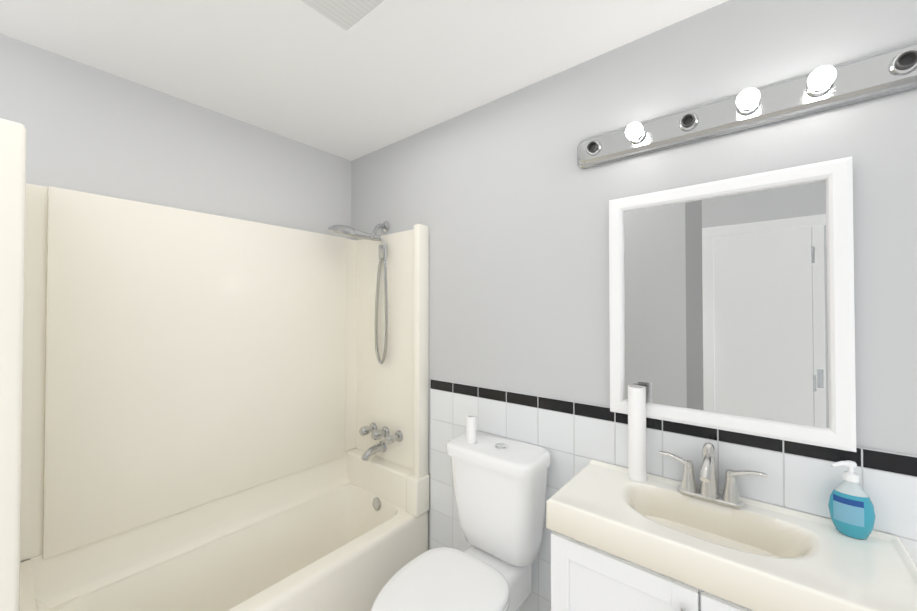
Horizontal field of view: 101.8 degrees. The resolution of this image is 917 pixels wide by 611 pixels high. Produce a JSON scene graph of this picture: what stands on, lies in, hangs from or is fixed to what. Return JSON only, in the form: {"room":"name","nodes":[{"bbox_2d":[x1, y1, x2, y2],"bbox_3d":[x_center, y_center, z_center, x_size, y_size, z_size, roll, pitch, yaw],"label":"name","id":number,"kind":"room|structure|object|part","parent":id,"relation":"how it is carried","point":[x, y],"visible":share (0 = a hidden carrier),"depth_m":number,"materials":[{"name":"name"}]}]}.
{"room":"bathroom","nodes":[
{"label":"bathroom","id":0,"kind":"room"},
{"bbox_2d":[0,34,350,238],"bbox_3d":[-1.183,0.292,1.832,0.100,2.444,1.655,-1,-1,39],"label":"wall","id":1,"kind":"structure","parent":0,"point":[90,129],"depth_m":1.61,"materials":[{"name":"white paint"}]},
{"bbox_2d":[0,0,728,160],"bbox_3d":[-0.039,-0.992,0.917,3.050,0.100,1.655,-1,-1,39],"label":"ceiling","id":2,"kind":"structure","parent":0,"point":[385,73],"depth_m":1.36,"materials":[{"name":"white paint"}]},
{"bbox_2d":[301,0,384,29],"bbox_3d":[-0.354,-0.928,1.050,0.300,0.022,0.300,-1,-1,39],"label":"ceiling vent","id":3,"kind":"object","parent":2,"relation":"in","point":[346,14],"visible":0.97,"depth_m":1.15,"materials":[{"name":"plastic"}]},
{"bbox_2d":[351,0,916,549],"bbox_3d":[0.452,0.288,1.503,2.850,2.444,0.100,-1,-1,39],"label":"wall","id":4,"kind":"structure","parent":0,"point":[505,198],"depth_m":1.38,"materials":[{"name":"grey paint"}]},
{"bbox_2d":[430,379,916,610],"bbox_3d":[0.690,0.938,1.231,2.145,1.138,0.008,-1,-1,39],"label":"wall tiles","id":5,"kind":"structure","parent":4,"relation":"attached to","point":[573,438],"depth_m":1.31,"materials":[{"name":"white tile"}]},
{"bbox_2d":[609,156,855,451],"bbox_3d":[0.780,-0.002,1.147,0.605,0.754,0.026,-1,-1,39],"label":"mirror","id":6,"kind":"object","parent":4,"relation":"attached to","point":[731,304],"visible":1,"depth_m":1.10,"materials":[{"name":"white mirror"}]},
{"bbox_3d":[0.784,-0.002,1.152,0.517,0.666,0.008,-1,-1,39],"label":"glass","id":7,"kind":"part","parent":6,"relation":"part of","materials":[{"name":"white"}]},
{"bbox_2d":[577,41,916,168],"bbox_3d":[0.777,-0.581,1.115,0.898,0.112,0.108,-1,-1,39],"label":"light bar","id":8,"kind":"object","parent":4,"relation":"attached to","point":[892,71],"visible":1,"depth_m":1.05,"materials":[{"name":"silver metal"}]},
{"bbox_3d":[0.584,-0.579,1.237,0.054,0.054,0.054,-1,-1,39],"label":"bulb","id":9,"kind":"part","parent":8,"relation":"part of","materials":[{"name":"white glass"}]},
{"bbox_3d":[0.815,-0.582,1.049,0.054,0.054,0.054,-1,-1,39],"label":"bulb","id":10,"kind":"part","parent":8,"relation":"part of","materials":[{"name":"white glass"}]},
{"bbox_3d":[0.931,-0.583,0.955,0.054,0.054,0.054,-1,-1,39],"label":"bulb","id":11,"kind":"part","parent":8,"relation":"part of","materials":[{"name":"white glass"}]},
{"bbox_3d":[-0.039,1.552,0.884,3.050,0.100,1.655,-1,-1,39],"label":"floor","id":12,"kind":"structure","parent":0,"visible":0},
{"bbox_2d":[0,118,429,610],"bbox_3d":[-0.871,0.507,1.576,0.697,2.005,1.452,-1,-1,39],"label":"tub","id":13,"kind":"object","parent":12,"relation":"on","point":[199,411],"visible":1,"depth_m":1.60,"materials":[{"name":"beige plastic"}]},
{"bbox_2d":[359,423,402,460],"bbox_3d":[-0.457,0.768,2.059,0.282,0.163,0.144,-1,-1,39],"label":"faucet","id":14,"kind":"object","parent":13,"relation":"on","point":[385,440],"depth_m":2.08,"materials":[{"name":"silver metal"}]},
{"bbox_2d":[371,431,550,610],"bbox_3d":[-0.001,1.036,1.325,0.414,0.940,0.717,-1,-1,39],"label":"toilet","id":15,"kind":"object","parent":12,"relation":"on","point":[500,484],"visible":0.98,"depth_m":1.39,"materials":[{"name":"white ceramic"}]},
{"bbox_3d":[-0.076,0.983,1.234,0.386,0.058,0.480,-1,-1,39],"label":"seat","id":16,"kind":"part","parent":15,"relation":"part of","materials":[{"name":"white plastic"}]},
{"bbox_2d":[466,415,476,443],"bbox_3d":[0.054,0.519,1.566,0.043,0.108,0.043,-1,-1,39],"label":"tube","id":17,"kind":"object","parent":15,"relation":"on","point":[471,429],"visible":1,"depth_m":1.55,"materials":[{"name":"white"}]},
{"bbox_2d":[546,443,916,610],"bbox_3d":[0.667,0.956,0.999,0.760,1.092,0.377,-1,-1,39],"label":"bathroom vanity","id":18,"kind":"object","parent":12,"relation":"on","point":[621,540],"visible":0.98,"depth_m":0.97,"materials":[{"name":"white ceramic"}]},
{"bbox_2d":[628,385,646,481],"bbox_3d":[0.596,0.423,1.242,0.055,0.305,0.055,-1,-1,39],"label":"tube","id":19,"kind":"object","parent":18,"relation":"on","point":[637,468],"visible":0.98,"depth_m":1.22,"materials":[{"name":"white"}]},
{"bbox_2d":[659,443,766,508],"bbox_3d":[0.721,0.493,1.078,0.268,0.163,0.147,-1,-1,39],"label":"faucet","id":20,"kind":"object","parent":18,"relation":"on","point":[708,494],"depth_m":1.09,"materials":[{"name":"silver metal"}]},
{"bbox_2d":[828,460,875,538],"bbox_3d":[0.980,0.480,0.929,0.082,0.183,0.050,-1,-1,39],"label":"soap bottle","id":21,"kind":"object","parent":18,"relation":"on","point":[851,509],"visible":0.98,"depth_m":0.92,"materials":[{"name":"plastic"}]}
]}

